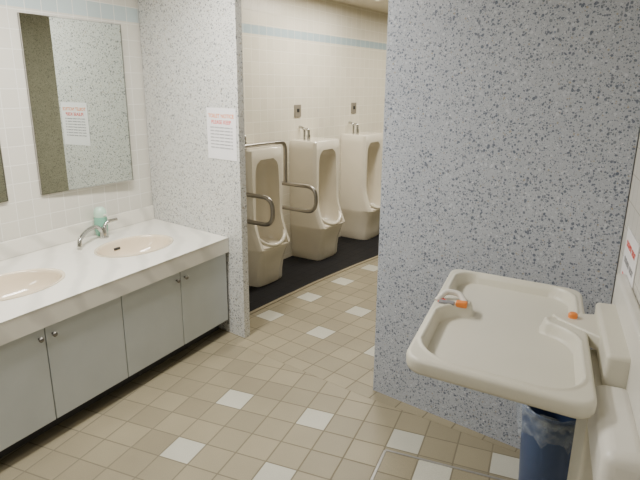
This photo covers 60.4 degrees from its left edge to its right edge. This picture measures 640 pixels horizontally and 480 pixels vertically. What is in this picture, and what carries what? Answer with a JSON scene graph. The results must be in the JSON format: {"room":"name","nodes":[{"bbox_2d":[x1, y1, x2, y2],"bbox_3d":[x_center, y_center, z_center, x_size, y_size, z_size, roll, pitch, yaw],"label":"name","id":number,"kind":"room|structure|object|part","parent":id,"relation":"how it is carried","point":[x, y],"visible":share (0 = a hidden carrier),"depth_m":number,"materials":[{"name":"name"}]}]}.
{"room":"public restroom","nodes":[
{"label":"public restroom","id":0,"kind":"room"},
{"bbox_2d":[0,0,152,241],"bbox_3d":[-2.744,0.022,1.394,0.101,2.470,6.250,9,18,27],"label":"wall","id":1,"kind":"structure","parent":0,"point":[27,212],"depth_m":3.30,"materials":[{"name":"beige tile"}]},
{"bbox_2d":[0,144,8,202],"bbox_3d":[-1.918,-0.629,2.679,0.017,1.015,0.680,9,18,27],"label":"wall mirror","id":2,"kind":"object","parent":1,"relation":"attached to","point":[3,188],"visible":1,"depth_m":3.06,"materials":[{"name":"silver glass"}]},
{"bbox_3d":[-1.917,-0.628,2.679,0.008,1.007,0.672,9,18,27],"label":"glass","id":3,"kind":"part","parent":2,"relation":"part of","materials":[{"name":"mirror"}]},
{"bbox_2d":[17,12,133,194],"bbox_3d":[-1.481,-0.834,3.426,0.017,1.015,0.680,10,18,30],"label":"wall mirror","id":4,"kind":"object","parent":1,"relation":"attached to","point":[74,69],"visible":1,"depth_m":3.38,"materials":[{"name":"silver glass"}]},
{"bbox_2d":[0,205,153,260],"bbox_3d":[-1.953,0.140,2.836,0.021,0.100,2.994,9,18,27],"label":"backsplash","id":5,"kind":"structure","parent":1,"relation":"attached to","point":[39,241],"depth_m":3.43,"materials":[{"name":"stone"}]},
{"bbox_2d":[0,258,519,479],"bbox_3d":[0.382,0.364,5.040,12.000,0.104,14.500,7,17,21],"label":"floor","id":6,"kind":"structure","parent":0,"point":[217,408],"depth_m":2.82,"materials":[{"name":"tile"}]},
{"bbox_2d":[0,205,228,457],"bbox_3d":[-1.599,0.526,2.748,0.830,0.790,2.998,9,18,27],"label":"vanity cabinet","id":7,"kind":"object","parent":6,"relation":"on","point":[67,345],"depth_m":2.95,"materials":[{"name":"laminate"}]},
{"bbox_3d":[-1.377,0.682,2.392,0.018,0.477,0.444,9,18,27],"label":"door","id":8,"kind":"part","parent":7,"relation":"part of","materials":[{"name":"laminate"}]},
{"bbox_2d":[0,268,64,300],"bbox_3d":[-1.532,0.287,2.753,0.388,0.143,0.536,9,18,27],"label":"basin","id":9,"kind":"object","parent":7,"relation":"in","point":[15,284],"visible":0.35,"depth_m":2.92,"materials":[{"name":"ceramic"}]},
{"bbox_3d":[-1.164,0.577,2.775,0.018,0.477,0.444,9,18,27],"label":"door","id":10,"kind":"part","parent":7,"relation":"part of","materials":[{"name":"laminate"}]},
{"bbox_2d":[77,217,117,246],"bbox_3d":[-1.427,-0.046,3.484,0.081,0.116,0.396,5,16,15],"label":"faucet","id":11,"kind":"object","parent":7,"relation":"on","point":[103,229],"visible":1,"depth_m":3.54,"materials":[{"name":"silver metal"}]},
{"bbox_3d":[-1.438,-0.036,3.442,0.042,0.087,0.311,3,16,7],"label":"spout","id":12,"kind":"part","parent":11,"relation":"part of","materials":[{"name":"silver metal"}]},
{"bbox_3d":[-1.382,-0.108,3.609,0.026,0.062,0.112,13,20,38],"label":"lever","id":13,"kind":"part","parent":11,"relation":"part of","materials":[{"name":"silver metal"}]},
{"bbox_2d":[93,206,107,235],"bbox_3d":[-1.436,-0.124,3.621,0.106,0.190,0.084,9,18,27],"label":"soap dispenser","id":14,"kind":"object","parent":7,"relation":"on","point":[100,214],"visible":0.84,"depth_m":3.59,"materials":[{"name":"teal plastic"}]},
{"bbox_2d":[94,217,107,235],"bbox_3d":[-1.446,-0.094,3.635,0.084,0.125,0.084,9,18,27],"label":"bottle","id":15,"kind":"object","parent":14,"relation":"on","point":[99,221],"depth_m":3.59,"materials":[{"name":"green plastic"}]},
{"bbox_2d":[0,219,227,322],"bbox_3d":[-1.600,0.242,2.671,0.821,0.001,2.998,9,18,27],"label":"countertop","id":16,"kind":"structure","parent":7,"relation":"on","point":[84,270],"depth_m":3.11,"materials":[{"name":"white stone"}]},
{"bbox_2d":[94,234,173,257],"bbox_3d":[-1.150,0.098,3.441,0.388,0.143,0.536,9,18,27],"label":"basin","id":17,"kind":"object","parent":7,"relation":"in","point":[140,244],"visible":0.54,"depth_m":3.58,"materials":[{"name":"ceramic"}]},
{"bbox_3d":[-0.952,0.472,3.157,0.018,0.477,0.444,9,18,27],"label":"door","id":18,"kind":"part","parent":7,"relation":"part of","materials":[{"name":"laminate"}]},
{"bbox_3d":[-0.741,0.367,3.538,0.018,0.477,0.439,9,18,27],"label":"door","id":19,"kind":"part","parent":7,"relation":"part of","materials":[{"name":"laminate"}]},
{"bbox_2d":[249,235,378,311],"bbox_3d":[0.759,0.021,6.082,1.099,0.005,5.020,11,19,33],"label":"floor strip","id":20,"kind":"object","parent":6,"relation":"on","point":[297,272],"visible":0.29,"depth_m":5.19,"materials":[{"name":"rubber"}]},
{"bbox_2d":[245,136,289,286],"bbox_3d":[-0.517,-0.267,4.683,0.402,1.282,0.424,11,19,33],"label":"urinal","id":21,"kind":"object","parent":20,"relation":"on","point":[267,246],"visible":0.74,"depth_m":4.68,"materials":[{"name":"ceramic"}]},
{"bbox_2d":[290,126,344,260],"bbox_3d":[-0.006,-0.466,5.409,0.402,1.282,0.424,11,19,33],"label":"urinal","id":22,"kind":"object","parent":20,"relation":"on","point":[313,160],"visible":0.95,"depth_m":5.35,"materials":[{"name":"ceramic"}]},
{"bbox_2d":[340,121,382,239],"bbox_3d":[0.511,-0.667,6.144,0.402,1.282,0.424,11,19,33],"label":"urinal","id":23,"kind":"object","parent":20,"relation":"on","point":[361,152],"visible":0.87,"depth_m":6.06,"materials":[{"name":"ceramic"}]},
{"bbox_2d":[250,255,377,314],"bbox_3d":[0.981,0.062,5.943,0.131,0.006,5.048,13,20,38],"label":"trim strip edge","id":24,"kind":"object","parent":6,"relation":"on","point":[372,258],"visible":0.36,"depth_m":4.72,"materials":[{"name":"beige metal"}]},
{"bbox_2d":[406,269,639,479],"bbox_3d":[0.654,0.668,1.882,0.637,1.030,1.124,7,17,21],"label":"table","id":25,"kind":"object","parent":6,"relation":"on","point":[525,342],"visible":1,"depth_m":1.67,"materials":[{"name":"beige plastic"}]},
{"bbox_2d":[406,269,596,418],"bbox_3d":[0.631,0.288,1.880,0.511,0.059,0.957,7,17,21],"label":"tray","id":26,"kind":"object","parent":25,"relation":"on","point":[516,340],"depth_m":1.76,"materials":[{"name":"beige plastic"}]},
{"bbox_3d":[0.863,0.301,1.825,0.175,0.051,0.236,7,17,21],"label":"hinge arm","id":27,"kind":"part","parent":25,"relation":"part of","materials":[{"name":"beige plastic"}]},
{"bbox_3d":[0.897,0.428,1.599,0.034,0.410,0.920,7,17,21],"label":"wall plate","id":28,"kind":"part","parent":25,"relation":"part of","materials":[{"name":"white plastic"}]},
{"bbox_2d":[518,404,575,479],"bbox_3d":[0.963,0.861,2.300,0.302,0.434,0.304,1,16,0],"label":"waste bin","id":29,"kind":"object","parent":6,"relation":"on","point":[546,442],"visible":0.41,"depth_m":2.21,"materials":[{"name":"blue plastic"}]},
{"bbox_2d":[241,0,387,258],"bbox_3d":[0.294,-1.268,6.100,0.100,2.470,5.150,11,19,33],"label":"wall","id":30,"kind":"structure","parent":0,"point":[324,57],"depth_m":5.31,"materials":[{"name":"beige tile"}]},
{"bbox_2d":[245,140,317,226],"bbox_3d":[-0.423,-0.491,4.599,0.576,0.642,0.660,11,19,33],"label":"grab rail","id":31,"kind":"object","parent":30,"relation":"attached to","point":[251,145],"visible":0.68,"depth_m":4.71,"materials":[{"name":"metal"}]},
{"bbox_3d":[-0.590,-0.257,4.411,0.576,0.255,0.035,11,19,33],"label":"arm","id":32,"kind":"part","parent":31,"relation":"part of","materials":[{"name":"metal"}]},
{"bbox_3d":[-0.258,-0.386,4.882,0.576,0.255,0.035,11,19,33],"label":"arm","id":33,"kind":"part","parent":31,"relation":"part of","materials":[{"name":"metal"}]},
{"bbox_2d":[294,104,300,116],"bbox_3d":[-0.210,-1.229,5.231,0.012,0.115,0.100,11,19,32],"label":"plate","id":34,"kind":"object","parent":30,"relation":"attached to","point":[297,108],"visible":1,"depth_m":5.22,"materials":[{"name":"metal"}]},
{"bbox_2d":[351,102,355,112],"bbox_3d":[0.374,-1.456,6.062,0.012,0.115,0.100,11,19,33],"label":"plate","id":35,"kind":"object","parent":30,"relation":"attached to","point":[353,105],"visible":1,"depth_m":6.05,"materials":[{"name":"metal"}]},
{"bbox_2d":[333,0,388,13],"bbox_3d":[0.407,-2.109,4.346,12.000,0.100,14.500,7,17,21],"label":"ceiling","id":36,"kind":"structure","parent":0,"point":[379,5],"depth_m":5.61,"materials":[{"name":"paint"}]},
{"bbox_2d":[138,0,639,448],"bbox_3d":[0.008,-0.427,3.095,3.105,2.470,0.120,13,20,37],"label":"wall","id":37,"kind":"structure","parent":0,"point":[511,129],"depth_m":2.51,"materials":[{"name":"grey stone"}]},
{"bbox_2d":[206,107,236,160],"bbox_3d":[-0.621,-0.668,3.468,0.270,0.320,0.005,13,20,36],"label":"notice","id":38,"kind":"object","parent":37,"relation":"attached to","point":[221,122],"depth_m":3.46,"materials":[{"name":"white paper"}]},
{"bbox_2d":[611,132,639,306],"bbox_3d":[0.244,0.512,-0.242,0.101,2.470,5.500,7,17,21],"label":"wall","id":39,"kind":"structure","parent":0,"point":[632,219],"depth_m":2.00,"materials":[{"name":"white tile"}]},
{"bbox_2d":[621,227,639,288],"bbox_3d":[1.083,0.136,1.944,0.004,0.310,0.280,7,17,21],"label":"instruction sheet","id":40,"kind":"object","parent":39,"relation":"attached to","point":[631,252],"visible":0.56,"depth_m":1.90,"materials":[{"name":"paper"}]},
{"bbox_2d":[624,256,632,275],"bbox_3d":[1.082,0.092,1.931,0.001,0.023,0.219,7,17,21],"label":"print","id":41,"kind":"object","parent":40,"relation":"attached to","point":[625,259],"depth_m":1.94},
{"bbox_2d":[627,240,635,258],"bbox_3d":[1.082,0.035,1.915,0.001,0.023,0.219,7,17,21],"label":"print","id":42,"kind":"object","parent":40,"relation":"attached to","point":[629,247],"depth_m":1.92}
]}

